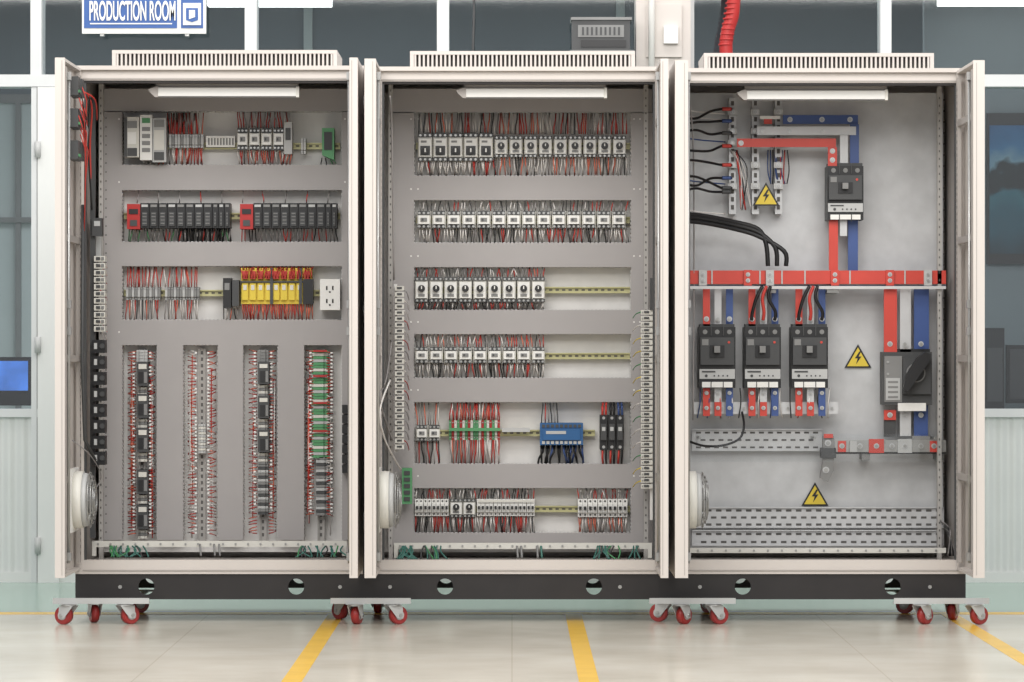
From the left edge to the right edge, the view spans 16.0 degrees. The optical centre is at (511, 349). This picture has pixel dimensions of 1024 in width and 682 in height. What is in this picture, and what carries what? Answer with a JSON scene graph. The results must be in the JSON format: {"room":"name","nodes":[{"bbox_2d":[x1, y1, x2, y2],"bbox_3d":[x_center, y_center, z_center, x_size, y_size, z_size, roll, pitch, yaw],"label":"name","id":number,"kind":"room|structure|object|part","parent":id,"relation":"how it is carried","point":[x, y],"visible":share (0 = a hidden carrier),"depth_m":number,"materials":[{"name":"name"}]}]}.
{"room":"factory floor","nodes":[
{"label":"factory floor","id":0,"kind":"room"},
{"bbox_2d":[0,0,922,408],"bbox_3d":[0.000,-0.554,21.025,9.000,3.200,0.150,0,0,0],"label":"window","id":1,"kind":"structure","parent":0,"point":[385,31],"depth_m":21.00,"materials":[{"name":"glass"}]},
{"bbox_2d":[0,582,1023,681],"bbox_3d":[0.000,1.070,10.000,9.000,0.051,24.000,0,0,0],"label":"floor","id":2,"kind":"structure","parent":0,"point":[33,647],"depth_m":13.02,"materials":[{"name":"beige concrete"}]},
{"bbox_2d":[53,589,153,623],"bbox_3d":[-1.566,0.995,14.219,0.367,0.101,0.763,0,0,0],"label":"caster dolly","id":3,"kind":"object","parent":2,"relation":"on","point":[129,608],"visible":0.87,"depth_m":13.87,"materials":[{"name":"metal"}]},
{"bbox_2d":[331,598,410,623],"bbox_3d":[-0.544,0.995,14.217,0.316,0.101,0.766,0,0,0],"label":"caster dolly","id":4,"kind":"object","parent":2,"relation":"on","point":[341,606],"visible":0.84,"depth_m":13.86,"materials":[{"name":"metal"}]},
{"bbox_2d":[649,598,735,623],"bbox_3d":[0.687,0.995,14.218,0.328,0.101,0.765,0,0,0],"label":"caster dolly","id":5,"kind":"object","parent":2,"relation":"on","point":[658,612],"visible":0.88,"depth_m":13.87,"materials":[{"name":"metal"}]},
{"bbox_2d":[75,566,965,598],"bbox_3d":[0.033,0.911,14.347,3.427,0.098,0.686,0,0,0],"label":"plinth","id":6,"kind":"object","parent":5,"relation":"on","point":[166,586],"visible":0.77,"depth_m":14.01,"materials":[{"name":"metal"}]},
{"bbox_2d":[55,50,363,577],"bbox_3d":[-1.132,-0.151,14.087,1.137,2.025,1.226,0,0,0],"label":"tall cabinet","id":7,"kind":"object","parent":6,"relation":"on","point":[209,204],"visible":1,"depth_m":14.48,"materials":[{"name":"metal"}]},
{"bbox_3d":[-1.674,-0.119,13.735,0.036,1.927,0.519,0,0,0],"label":"door","id":8,"kind":"part","parent":7,"relation":"part of","materials":[{"name":"beige metal"}]},
{"bbox_2d":[148,84,299,97],"bbox_3d":[-1.114,-1.005,14.088,0.583,0.057,0.064,0,0,0],"label":"lamp","id":9,"kind":"object","parent":7,"relation":"on","point":[161,90],"depth_m":14.06,"materials":[{"name":"white plastic"}]},
{"bbox_3d":[-1.127,-0.110,14.562,1.048,1.836,0.004,0,0,0],"label":"mounting plate","id":10,"kind":"part","parent":7,"relation":"part of","materials":[{"name":"metal"}]},
{"bbox_3d":[-0.587,-0.119,13.735,0.031,1.927,0.519,0,0,0],"label":"door","id":11,"kind":"part","parent":7,"relation":"part of","materials":[{"name":"beige metal"}]},
{"bbox_2d":[364,51,667,577],"bbox_3d":[0.017,-0.149,14.087,1.150,2.021,1.226,0,0,0],"label":"tall cabinet","id":12,"kind":"object","parent":6,"relation":"on","point":[516,202],"visible":1,"depth_m":14.48,"materials":[{"name":"metal"}]},
{"bbox_3d":[-0.525,-0.117,13.735,0.042,1.923,0.519,0,0,0],"label":"door","id":13,"kind":"part","parent":12,"relation":"part of","materials":[{"name":"beige metal"}]},
{"bbox_2d":[456,85,606,98],"bbox_3d":[0.075,-1.002,14.088,0.583,0.057,0.064,0,0,0],"label":"lamp","id":14,"kind":"object","parent":12,"relation":"on","point":[469,91],"depth_m":14.06,"materials":[{"name":"white plastic"}]},
{"bbox_3d":[0.564,-0.117,13.735,0.029,1.923,0.519,0,0,0],"label":"door","id":15,"kind":"part","parent":12,"relation":"part of","materials":[{"name":"beige metal"}]},
{"bbox_2d":[668,53,984,577],"bbox_3d":[1.177,-0.145,14.087,1.162,2.014,1.226,0,0,0],"label":"tall cabinet","id":16,"kind":"object","parent":6,"relation":"on","point":[826,211],"visible":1,"depth_m":14.46,"materials":[{"name":"metal"}]},
{"bbox_3d":[0.628,-0.114,13.735,0.048,1.917,0.519,0,0,0],"label":"door","id":17,"kind":"part","parent":16,"relation":"part of","materials":[{"name":"beige metal"}]},
{"bbox_2d":[736,86,887,100],"bbox_3d":[1.160,-0.994,14.088,0.583,0.057,0.064,0,0,0],"label":"lamp","id":18,"kind":"object","parent":16,"relation":"attached to","point":[750,93],"depth_m":14.06,"materials":[{"name":"white plastic"}]},
{"bbox_3d":[1.188,-0.110,14.562,1.071,1.836,0.004,0,0,0],"label":"mounting plate","id":19,"kind":"part","parent":16,"relation":"part of","materials":[{"name":"metal"}]},
{"bbox_3d":[1.729,-0.114,13.735,0.042,1.917,0.519,0,0,0],"label":"door","id":20,"kind":"part","parent":16,"relation":"part of","materials":[{"name":"beige metal"}]},
{"bbox_2d":[885,589,988,623],"bbox_3d":[1.636,0.995,14.218,0.363,0.101,0.765,0,0,0],"label":"caster dolly","id":21,"kind":"object","parent":2,"relation":"on","point":[978,613],"visible":0.87,"depth_m":13.86,"materials":[{"name":"metal"}]},
{"bbox_3d":[-2.426,0.668,17.075,0.490,0.756,0.650,0,0,0],"label":"desk","id":22,"kind":"object","parent":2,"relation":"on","visible":0},
{"bbox_2d":[0,357,30,405],"bbox_3d":[-2.412,0.161,17.050,0.332,0.257,0.200,0,0,0],"label":"computer monitor","id":23,"kind":"object","parent":22,"relation":"on","point":[15,372],"visible":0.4,"depth_m":17.00,"materials":[{"name":"blue glass"}]},
{"bbox_3d":[2.454,0.668,17.075,0.584,0.756,0.650,0,0,0],"label":"desk","id":24,"kind":"object","parent":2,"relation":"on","visible":0},
{"bbox_2d":[985,328,1003,408],"bbox_3d":[2.249,0.093,17.073,0.089,0.392,0.255,0,0,0],"label":"electrical cabinet","id":25,"kind":"object","parent":24,"relation":"on","point":[994,337],"visible":0.75,"depth_m":16.95,"materials":[{"name":"grey metal"}]},
{"bbox_2d":[1005,345,1023,402],"bbox_3d":[2.485,0.133,17.100,0.336,0.313,0.200,0,0,0],"label":"electrical cabinet","id":26,"kind":"object","parent":24,"relation":"on","point":[1014,354],"visible":0.92,"depth_m":17.05,"materials":[{"name":"grey metal"}]},
{"bbox_2d":[0,0,1023,582],"bbox_3d":[0.000,-0.554,16.358,9.000,3.200,0.324,0,0,0],"label":"wall","id":27,"kind":"structure","parent":0,"point":[663,29],"depth_m":16.38,"materials":[{"name":"white paint"}]},
{"bbox_2d":[82,0,205,36],"bbox_3d":[-1.651,-1.593,16.346,0.556,0.367,0.067,0,0,0],"label":"room sign","id":28,"kind":"object","parent":27,"relation":"attached to","point":[102,17],"visible":1,"depth_m":16.32,"materials":[{"name":"metal"}]},
{"bbox_2d":[472,0,474,50],"bbox_3d":[-0.173,-1.437,16.340,0.017,0.539,0.011,0,0,0],"label":"hanging cable","id":29,"kind":"object","parent":27,"relation":"hanging from","point":[473,18],"visible":0.58,"depth_m":16.33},
{"bbox_2d":[570,17,633,50],"bbox_3d":[0.398,-1.391,16.240,0.283,0.172,0.280,0,0,0],"label":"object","id":30,"kind":"object","parent":27,"relation":"attached to","point":[587,33],"visible":0.92,"depth_m":16.15,"materials":[{"name":"grey metal"}]},
{"bbox_2d":[718,0,739,52],"bbox_3d":[0.968,-1.490,16.200,0.099,0.671,0.063,0,0,0],"label":"flexible duct","id":31,"kind":"object","parent":27,"relation":"attached to","point":[731,18],"visible":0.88,"depth_m":16.17,"materials":[{"name":"red plastic"}]},
{"bbox_2d":[923,0,1023,408],"bbox_3d":[3.243,-0.554,17.665,2.493,3.200,0.070,0,0,0],"label":"window","id":32,"kind":"structure","parent":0,"point":[957,36],"depth_m":17.63,"materials":[{"name":"glass"}]},
{"bbox_2d":[986,113,1023,263],"bbox_3d":[2.555,-0.781,17.613,0.517,0.730,0.035,0,0,0],"label":"picture","id":33,"kind":"object","parent":32,"relation":"attached to","point":[1004,131],"visible":1,"depth_m":17.59},
{"bbox_3d":[0.000,-2.204,18.750,9.200,0.100,4.700,0,0,0],"label":"ceiling","id":34,"kind":"structure","parent":0,"visible":0},
{"bbox_2d":[207,0,331,6],"bbox_3d":[-1.202,-1.930,18.060,0.653,0.448,0.140,0,0,0],"label":"light","id":35,"kind":"object","parent":34,"relation":"hanging from","point":[210,3],"visible":1,"depth_m":18.00,"materials":[{"name":"metal"}]},
{"bbox_2d":[937,0,1023,5],"bbox_3d":[2.319,-1.899,17.360,0.610,0.510,0.140,0,0,0],"label":"light","id":36,"kind":"object","parent":34,"relation":"hanging from","point":[939,2],"visible":1,"depth_m":17.30,"materials":[{"name":"metal"}]}
]}

